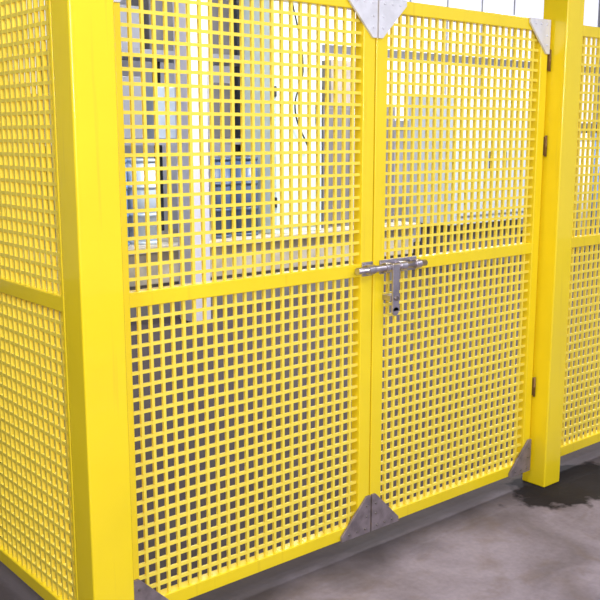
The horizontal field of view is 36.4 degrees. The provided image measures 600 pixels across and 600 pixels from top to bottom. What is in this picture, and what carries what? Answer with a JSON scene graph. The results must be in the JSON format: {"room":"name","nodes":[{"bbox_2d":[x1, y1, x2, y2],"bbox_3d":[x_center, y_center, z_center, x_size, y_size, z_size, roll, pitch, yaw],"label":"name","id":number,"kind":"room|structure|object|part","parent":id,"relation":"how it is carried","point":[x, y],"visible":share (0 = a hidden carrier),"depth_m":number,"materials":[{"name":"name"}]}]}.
{"room":"factory floor","nodes":[
{"label":"factory floor","id":0,"kind":"room"},
{"bbox_2d":[0,230,599,599],"bbox_3d":[2.219,0.611,5.847,20.000,0.100,13.000,-9,13,-39],"label":"floor","id":1,"kind":"structure","parent":0,"point":[513,538],"depth_m":3.93,"materials":[{"name":"concrete"}]},
{"bbox_2d":[0,0,78,599],"bbox_3d":[-1.251,-0.076,3.353,0.045,2.000,1.800,-9,13,-39],"label":"fence","id":2,"kind":"object","parent":1,"relation":"on","point":[19,526],"visible":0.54,"depth_m":2.87,"materials":[{"name":"yellow metal"}]},
{"bbox_3d":[-1.240,-0.106,3.334,0.041,0.048,1.739,-9,13,-39],"label":"rail","id":3,"kind":"part","parent":2,"relation":"part of","materials":[{"name":"yellow metal"}]},
{"bbox_3d":[-1.240,0.887,3.513,0.041,0.048,1.739,-9,13,-39],"label":"rail","id":4,"kind":"part","parent":2,"relation":"part of","materials":[{"name":"yellow metal"}]},
{"bbox_2d":[114,0,377,599],"bbox_3d":[-0.145,-0.024,3.062,1.055,2.000,0.059,-9,13,-39],"label":"gate leaf","id":5,"kind":"object","parent":2,"relation":"attached to","point":[362,69],"visible":0.92,"depth_m":3.05,"materials":[{"name":"yellow"}]},
{"bbox_3d":[-0.157,-0.056,3.055,0.962,0.048,0.041,-9,13,-39],"label":"rail","id":6,"kind":"part","parent":5,"relation":"part of","materials":[{"name":"yellow metal"}]},
{"bbox_3d":[-0.157,0.937,3.235,0.962,0.048,0.041,-9,13,-39],"label":"rail","id":7,"kind":"part","parent":5,"relation":"part of","materials":[{"name":"yellow metal"}]},
{"bbox_3d":[-0.157,-0.984,2.887,0.962,0.048,0.041,-9,13,-39],"label":"rail","id":8,"kind":"part","parent":5,"relation":"part of","materials":[{"name":"yellow metal"}]},
{"bbox_2d":[355,256,427,315],"bbox_3d":[0.348,-0.046,3.420,0.363,0.208,0.060,-9,13,-39],"label":"bolt","id":9,"kind":"object","parent":5,"relation":"attached to","point":[394,266],"visible":1,"depth_m":3.40,"materials":[{"name":"metal"}]},
{"bbox_3d":[0.345,-0.039,3.418,0.045,0.194,0.060,-9,13,-39],"label":"hasp handle","id":10,"kind":"part","parent":9,"relation":"part of","materials":[{"name":"metal"}]},
{"bbox_3d":[0.346,-0.124,3.409,0.363,0.025,0.025,-9,13,-39],"label":"bolt rod","id":11,"kind":"part","parent":9,"relation":"part of","materials":[{"name":"metal"}]},
{"bbox_2d":[51,0,133,599],"bbox_3d":[-0.598,-0.103,2.632,0.138,2.450,0.110,-9,13,-39],"label":"fence post","id":12,"kind":"object","parent":1,"relation":"on","point":[83,31],"depth_m":2.60,"materials":[{"name":"yellow metal"}]},
{"bbox_2d":[0,0,244,235],"bbox_3d":[-1.790,-1.948,8.370,3.460,2.760,0.560,-9,13,-39],"label":"storage rack","id":13,"kind":"object","parent":1,"relation":"on","point":[134,3],"visible":0.08,"depth_m":8.53,"materials":[{"name":"metal"}]},
{"bbox_2d":[125,159,129,245],"bbox_3d":[-1.633,-0.858,7.890,0.291,0.785,0.291,-9,13,-39],"label":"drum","id":14,"kind":"object","parent":1,"relation":"on","point":[125,159],"visible":0.12,"depth_m":7.89,"materials":[{"name":"blue"}]},
{"bbox_2d":[126,158,156,244],"bbox_3d":[-1.389,-0.895,8.093,0.291,0.785,0.291,-9,13,-39],"label":"drum","id":15,"kind":"object","parent":1,"relation":"on","point":[139,161],"visible":0.38,"depth_m":7.98,"materials":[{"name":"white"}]},
{"bbox_2d":[173,0,210,321],"bbox_3d":[-0.916,-2.092,7.590,0.200,4.600,0.200,-9,13,-39],"label":"support column","id":16,"kind":"structure","parent":1,"relation":"on","point":[193,8],"depth_m":7.67,"materials":[{"name":"white paint"}]},
{"bbox_2d":[205,0,215,240],"bbox_3d":[-0.869,-2.491,7.997,0.240,3.960,0.070,-9,13,-39],"label":"pipes","id":17,"kind":"object","parent":1,"relation":"on","point":[205,0],"visible":0.06,"depth_m":8.17,"materials":[{"name":"white paint"}]},
{"bbox_2d":[14,220,415,333],"bbox_3d":[-1.059,-0.320,8.918,5.200,0.640,1.220,-9,13,-39],"label":"plinth","id":18,"kind":"object","parent":1,"relation":"on","point":[165,254],"visible":0.14,"depth_m":8.70,"materials":[{"name":"concrete"}]},
{"bbox_2d":[215,157,231,238],"bbox_3d":[-0.793,-0.984,8.588,0.291,0.785,0.291,-9,13,-39],"label":"drum","id":19,"kind":"object","parent":1,"relation":"on","point":[217,159],"visible":0.37,"depth_m":8.49,"materials":[{"name":"blue"}]},
{"bbox_2d":[230,156,258,235],"bbox_3d":[-0.548,-1.021,8.791,0.291,0.785,0.291,-9,13,-39],"label":"drum","id":20,"kind":"object","parent":1,"relation":"on","point":[237,158],"visible":0.44,"depth_m":8.68,"materials":[{"name":"blue"}]},
{"bbox_2d":[244,0,321,233],"bbox_3d":[-0.152,-1.938,9.014,0.620,2.510,0.485,-9,13,-39],"label":"tall cabinet","id":21,"kind":"object","parent":1,"relation":"on","point":[246,2],"visible":0.5,"depth_m":8.84,"materials":[{"name":"white metal"}]},
{"bbox_2d":[293,4,306,144],"bbox_3d":[0.001,-2.173,8.748,0.245,1.455,0.016,-9,13,-39],"label":"hanging cable","id":22,"kind":"object","parent":21,"relation":"attached to","point":[293,4],"visible":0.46,"depth_m":8.75,"materials":[{"name":"black rubber"}]},
{"bbox_2d":[321,60,394,227],"bbox_3d":[0.449,-1.689,9.887,1.050,1.710,0.615,-9,13,-39],"label":"locker","id":23,"kind":"object","parent":1,"relation":"on","point":[331,62],"visible":0.15,"depth_m":9.48,"materials":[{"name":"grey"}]},
{"bbox_2d":[407,94,527,269],"bbox_3d":[2.171,-1.470,11.320,1.650,2.050,0.740,-9,13,-39],"label":"tall cabinet","id":24,"kind":"object","parent":1,"relation":"on","point":[416,98],"visible":0.3,"depth_m":10.88,"materials":[{"name":"grey metal"}]},
{"bbox_2d":[522,0,584,486],"bbox_3d":[1.125,-0.359,4.046,0.122,2.450,0.125,-9,13,-39],"label":"fence post","id":25,"kind":"object","parent":1,"relation":"on","point":[562,97],"depth_m":4.01,"materials":[{"name":"yellow metal"}]},
{"bbox_2d":[560,25,599,456],"bbox_3d":[1.720,-0.305,4.619,1.500,2.000,0.045,-9,13,-39],"label":"fence","id":26,"kind":"object","parent":1,"relation":"on","point":[581,441],"visible":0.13,"depth_m":4.33,"materials":[{"name":"yellow metal"}]},
{"bbox_2d":[369,0,550,530],"bbox_3d":[0.660,-0.144,3.730,1.039,2.000,0.059,-9,13,-39],"label":"gate leaf","id":27,"kind":"object","parent":26,"relation":"attached to","point":[389,11],"visible":1,"depth_m":3.70,"materials":[{"name":"yellow"}]},
{"bbox_3d":[0.653,0.816,3.907,0.921,0.048,0.041,-9,13,-39],"label":"rail","id":28,"kind":"part","parent":27,"relation":"part of","materials":[{"name":"yellow metal"}]},
{"bbox_3d":[0.653,-0.177,3.727,0.921,0.048,0.041,-9,13,-39],"label":"rail","id":29,"kind":"part","parent":27,"relation":"part of","materials":[{"name":"yellow metal"}]},
{"bbox_3d":[0.653,-1.105,3.560,0.921,0.048,0.041,-9,13,-39],"label":"rail","id":30,"kind":"part","parent":27,"relation":"part of","materials":[{"name":"yellow metal"}]},
{"bbox_3d":[1.717,0.656,4.790,1.414,0.048,0.041,-9,13,-39],"label":"rail","id":31,"kind":"part","parent":26,"relation":"part of","materials":[{"name":"yellow metal"}]},
{"bbox_3d":[1.717,-0.337,4.610,1.414,0.048,0.041,-9,13,-39],"label":"rail","id":32,"kind":"part","parent":26,"relation":"part of","materials":[{"name":"yellow metal"}]},
{"bbox_3d":[1.717,-1.265,4.443,1.414,0.048,0.041,-9,13,-39],"label":"rail","id":33,"kind":"part","parent":26,"relation":"part of","materials":[{"name":"yellow metal"}]},
{"bbox_2d":[575,124,599,249],"bbox_3d":[3.822,-1.558,12.680,1.280,1.740,0.260,-9,13,-39],"label":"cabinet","id":34,"kind":"object","parent":1,"relation":"on","point":[582,124],"visible":0.09,"depth_m":12.75,"materials":[{"name":"grey"}]},
{"bbox_2d":[12,0,599,241],"bbox_3d":[-2.021,-2.595,10.375,20.000,4.600,0.150,-9,13,-39],"label":"wall","id":35,"kind":"structure","parent":0,"point":[148,75],"depth_m":10.91,"materials":[{"name":"white paint"}]},
{"bbox_2d":[3,54,36,89],"bbox_3d":[-3.399,-3.149,8.940,1.900,2.500,0.080,-9,13,-39],"label":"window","id":36,"kind":"structure","parent":35,"relation":"in","point":[12,54],"depth_m":9.54,"materials":[{"name":"white"}]},
{"bbox_2d":[322,0,599,128],"bbox_3d":[2.486,-3.958,13.839,7.300,2.650,0.080,-9,13,-39],"label":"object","id":37,"kind":"structure","parent":35,"relation":"in","point":[521,8],"depth_m":13.88,"materials":[{"name":"white"}]}
]}

